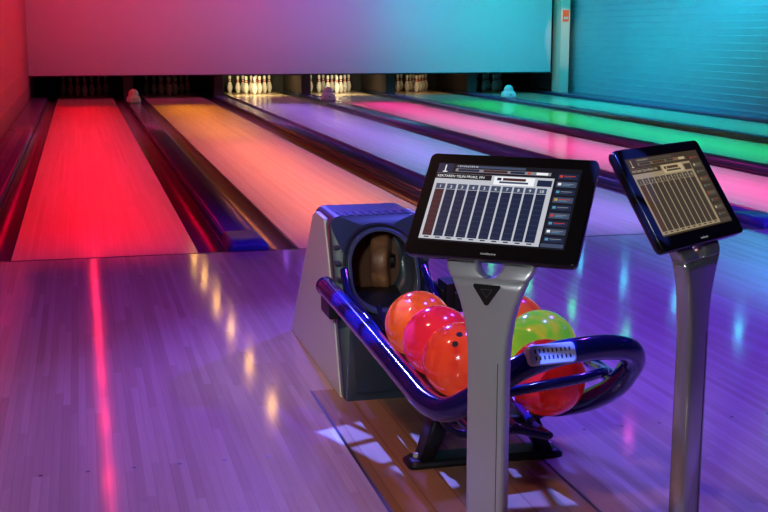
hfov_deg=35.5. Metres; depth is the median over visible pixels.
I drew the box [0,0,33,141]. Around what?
wall
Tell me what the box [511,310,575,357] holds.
ball
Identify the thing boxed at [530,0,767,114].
wall
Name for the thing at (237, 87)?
pin
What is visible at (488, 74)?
pin
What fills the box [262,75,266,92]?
pin
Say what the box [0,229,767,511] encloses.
floor
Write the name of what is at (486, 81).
pin
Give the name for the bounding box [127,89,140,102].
sensor
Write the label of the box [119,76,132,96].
wall
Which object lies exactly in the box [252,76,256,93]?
pin
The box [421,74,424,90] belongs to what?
pin
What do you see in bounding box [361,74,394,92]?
wall
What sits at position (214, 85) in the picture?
wall
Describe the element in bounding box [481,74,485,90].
pin
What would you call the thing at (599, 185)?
gutter
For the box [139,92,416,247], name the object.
lane
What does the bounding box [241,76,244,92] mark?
pin
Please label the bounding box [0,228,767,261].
trim
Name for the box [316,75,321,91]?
pin
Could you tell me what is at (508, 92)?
sensor
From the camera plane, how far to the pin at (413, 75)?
27.49 m
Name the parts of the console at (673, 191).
post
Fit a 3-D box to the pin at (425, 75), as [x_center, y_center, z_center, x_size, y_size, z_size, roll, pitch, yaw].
[0.955,-4.002,27.600,0.121,0.381,0.121,-3,11,-14]
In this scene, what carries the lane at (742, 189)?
on the floor
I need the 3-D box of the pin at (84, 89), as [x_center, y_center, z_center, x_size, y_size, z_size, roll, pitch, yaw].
[-6.236,-3.522,25.019,0.121,0.381,0.121,-3,11,-14]
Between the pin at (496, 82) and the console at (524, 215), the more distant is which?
the pin at (496, 82)
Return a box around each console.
[405,153,599,511]
[608,140,742,511]
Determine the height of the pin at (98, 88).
0.381 m
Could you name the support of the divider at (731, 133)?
on the floor
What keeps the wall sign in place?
attached to the trim at (561, 30)
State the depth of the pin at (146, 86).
26.05 m
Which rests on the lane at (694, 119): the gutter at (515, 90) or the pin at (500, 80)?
the pin at (500, 80)
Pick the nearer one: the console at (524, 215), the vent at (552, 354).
the console at (524, 215)
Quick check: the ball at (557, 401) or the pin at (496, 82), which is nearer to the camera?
the ball at (557, 401)
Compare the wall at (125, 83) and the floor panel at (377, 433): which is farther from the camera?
the wall at (125, 83)
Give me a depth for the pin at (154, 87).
25.84 m
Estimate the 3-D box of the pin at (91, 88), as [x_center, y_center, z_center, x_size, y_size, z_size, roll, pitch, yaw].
[-6.159,-3.576,25.306,0.121,0.381,0.121,-3,11,-14]
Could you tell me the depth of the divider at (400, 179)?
13.04 m
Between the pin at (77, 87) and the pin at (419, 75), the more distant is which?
the pin at (419, 75)
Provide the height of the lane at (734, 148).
0.090 m
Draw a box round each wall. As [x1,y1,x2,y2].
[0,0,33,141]
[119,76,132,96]
[202,76,223,94]
[283,75,310,93]
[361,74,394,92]
[436,74,475,91]
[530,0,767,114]
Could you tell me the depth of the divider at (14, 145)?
14.27 m
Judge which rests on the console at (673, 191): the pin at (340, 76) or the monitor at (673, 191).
the monitor at (673, 191)
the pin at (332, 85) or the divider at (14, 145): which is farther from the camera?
the pin at (332, 85)
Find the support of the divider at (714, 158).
on the floor
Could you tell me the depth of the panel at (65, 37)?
24.46 m
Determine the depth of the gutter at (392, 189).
12.85 m
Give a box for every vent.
[336,209,409,215]
[524,342,576,366]
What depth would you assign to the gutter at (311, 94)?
14.72 m
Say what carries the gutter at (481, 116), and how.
on the floor
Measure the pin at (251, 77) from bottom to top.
0.381 m
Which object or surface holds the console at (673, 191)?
on the floor
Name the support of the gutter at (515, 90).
on the floor
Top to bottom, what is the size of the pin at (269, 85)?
0.381 m
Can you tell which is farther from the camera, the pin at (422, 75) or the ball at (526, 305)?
the pin at (422, 75)
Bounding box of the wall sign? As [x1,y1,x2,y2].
[563,10,568,21]
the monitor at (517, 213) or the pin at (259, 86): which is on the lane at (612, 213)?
the pin at (259, 86)
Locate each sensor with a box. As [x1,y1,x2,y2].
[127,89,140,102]
[321,87,335,100]
[501,85,515,97]
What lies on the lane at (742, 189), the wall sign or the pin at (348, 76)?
the pin at (348, 76)
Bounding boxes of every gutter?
[0,95,58,260]
[112,94,227,252]
[138,94,296,249]
[199,93,418,206]
[224,94,424,180]
[281,92,757,228]
[311,94,760,211]
[360,91,767,176]
[436,90,767,143]
[515,90,767,123]
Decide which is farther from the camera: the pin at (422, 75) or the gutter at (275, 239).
the pin at (422, 75)
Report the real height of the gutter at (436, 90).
0.061 m
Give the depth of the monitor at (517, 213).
2.58 m
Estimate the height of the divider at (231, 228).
0.140 m
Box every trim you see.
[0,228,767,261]
[29,0,553,96]
[551,0,569,91]
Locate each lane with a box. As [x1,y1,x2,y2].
[11,93,197,260]
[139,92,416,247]
[224,92,644,235]
[311,91,767,212]
[395,90,767,163]
[476,89,767,135]
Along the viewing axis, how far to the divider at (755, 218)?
14.05 m
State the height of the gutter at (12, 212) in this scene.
0.061 m
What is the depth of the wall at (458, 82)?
26.46 m
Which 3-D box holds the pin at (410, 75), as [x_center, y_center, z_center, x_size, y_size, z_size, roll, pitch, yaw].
[0.593,-3.936,27.243,0.121,0.381,0.121,-3,11,-14]
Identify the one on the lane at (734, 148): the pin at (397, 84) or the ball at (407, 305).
the pin at (397, 84)
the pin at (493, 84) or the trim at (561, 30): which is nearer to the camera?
the trim at (561, 30)
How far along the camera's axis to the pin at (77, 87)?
25.20 m
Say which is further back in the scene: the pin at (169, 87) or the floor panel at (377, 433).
the pin at (169, 87)
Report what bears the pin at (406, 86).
on the lane at (734, 148)
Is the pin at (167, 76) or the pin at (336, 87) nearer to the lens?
the pin at (167, 76)
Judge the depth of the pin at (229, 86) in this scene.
26.49 m
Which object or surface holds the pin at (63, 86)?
on the lane at (95, 192)
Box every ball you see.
[385,291,446,353]
[402,305,464,374]
[422,322,467,395]
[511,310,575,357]
[513,339,585,415]
[516,296,540,317]
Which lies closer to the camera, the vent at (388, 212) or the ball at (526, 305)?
the ball at (526, 305)
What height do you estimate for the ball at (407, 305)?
0.223 m
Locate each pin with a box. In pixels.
[61,77,66,94]
[68,77,73,94]
[75,77,80,95]
[82,78,87,95]
[89,77,94,95]
[96,77,101,94]
[103,77,108,93]
[144,76,148,93]
[151,76,156,93]
[159,77,164,94]
[165,76,168,93]
[167,77,172,94]
[173,77,178,94]
[179,76,183,93]
[227,76,232,92]
[235,76,240,92]
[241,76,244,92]
[244,76,248,93]
[249,76,252,92]
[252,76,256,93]
[257,76,261,93]
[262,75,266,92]
[267,75,271,91]
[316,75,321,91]
[321,75,325,91]
[325,75,330,87]
[330,75,334,90]
[334,76,339,92]
[339,75,343,92]
[343,75,346,91]
[347,75,350,90]
[395,74,399,90]
[399,74,403,90]
[404,75,409,91]
[409,74,412,90]
[412,74,414,90]
[414,75,418,91]
[418,74,421,91]
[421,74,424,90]
[424,74,427,89]
[476,74,478,89]
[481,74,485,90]
[485,74,487,89]
[487,73,490,89]
[491,74,495,90]
[495,74,497,90]
[497,73,499,89]
[499,73,502,88]
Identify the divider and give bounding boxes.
[0,92,49,210]
[119,92,267,250]
[202,90,423,196]
[283,90,767,227]
[361,89,767,173]
[436,88,767,141]
[513,87,767,121]
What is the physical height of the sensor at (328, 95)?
0.253 m
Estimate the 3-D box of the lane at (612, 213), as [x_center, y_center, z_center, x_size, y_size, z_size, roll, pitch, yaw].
[-0.623,-1.876,17.453,1.200,0.090,19.950,-3,11,-14]
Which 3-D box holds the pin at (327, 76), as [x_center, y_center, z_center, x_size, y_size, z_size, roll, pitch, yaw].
[-1.240,-3.802,26.522,0.121,0.381,0.121,-3,11,-14]
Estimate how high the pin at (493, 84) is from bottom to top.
0.381 m
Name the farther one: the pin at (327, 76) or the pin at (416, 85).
the pin at (416, 85)
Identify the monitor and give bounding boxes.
[405,153,599,269]
[608,140,742,254]
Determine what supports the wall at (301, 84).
on the divider at (755, 218)
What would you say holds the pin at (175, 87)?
on the lane at (287, 183)
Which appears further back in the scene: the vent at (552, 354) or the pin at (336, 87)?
the pin at (336, 87)
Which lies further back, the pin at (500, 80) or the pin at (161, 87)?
the pin at (500, 80)
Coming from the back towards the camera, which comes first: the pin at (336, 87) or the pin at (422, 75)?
the pin at (422, 75)
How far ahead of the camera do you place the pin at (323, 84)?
26.99 m
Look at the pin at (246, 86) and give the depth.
26.05 m
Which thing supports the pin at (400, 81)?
on the lane at (734, 148)
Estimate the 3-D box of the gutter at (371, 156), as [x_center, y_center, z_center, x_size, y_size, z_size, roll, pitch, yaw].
[-1.295,-1.854,17.286,0.181,0.061,19.949,-3,11,-14]
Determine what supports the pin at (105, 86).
on the lane at (95, 192)
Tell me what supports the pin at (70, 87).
on the lane at (95, 192)
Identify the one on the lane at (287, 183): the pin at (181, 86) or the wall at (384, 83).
the pin at (181, 86)
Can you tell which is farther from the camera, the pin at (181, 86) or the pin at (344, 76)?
the pin at (344, 76)
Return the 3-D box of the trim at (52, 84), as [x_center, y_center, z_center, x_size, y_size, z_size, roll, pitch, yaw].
[-1.735,-5.045,25.881,11.400,3.240,2.812,-3,11,-14]
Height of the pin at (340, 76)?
0.381 m
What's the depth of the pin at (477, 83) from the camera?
27.86 m
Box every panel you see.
[25,0,551,75]
[310,389,601,511]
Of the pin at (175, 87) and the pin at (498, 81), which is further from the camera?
the pin at (498, 81)
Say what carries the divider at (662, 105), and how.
on the floor
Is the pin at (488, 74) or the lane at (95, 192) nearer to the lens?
the lane at (95, 192)
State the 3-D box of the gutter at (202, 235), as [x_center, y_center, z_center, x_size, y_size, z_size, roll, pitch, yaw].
[-3.458,-1.754,16.751,0.181,0.061,19.949,-3,11,-14]
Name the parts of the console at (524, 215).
post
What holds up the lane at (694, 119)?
on the floor

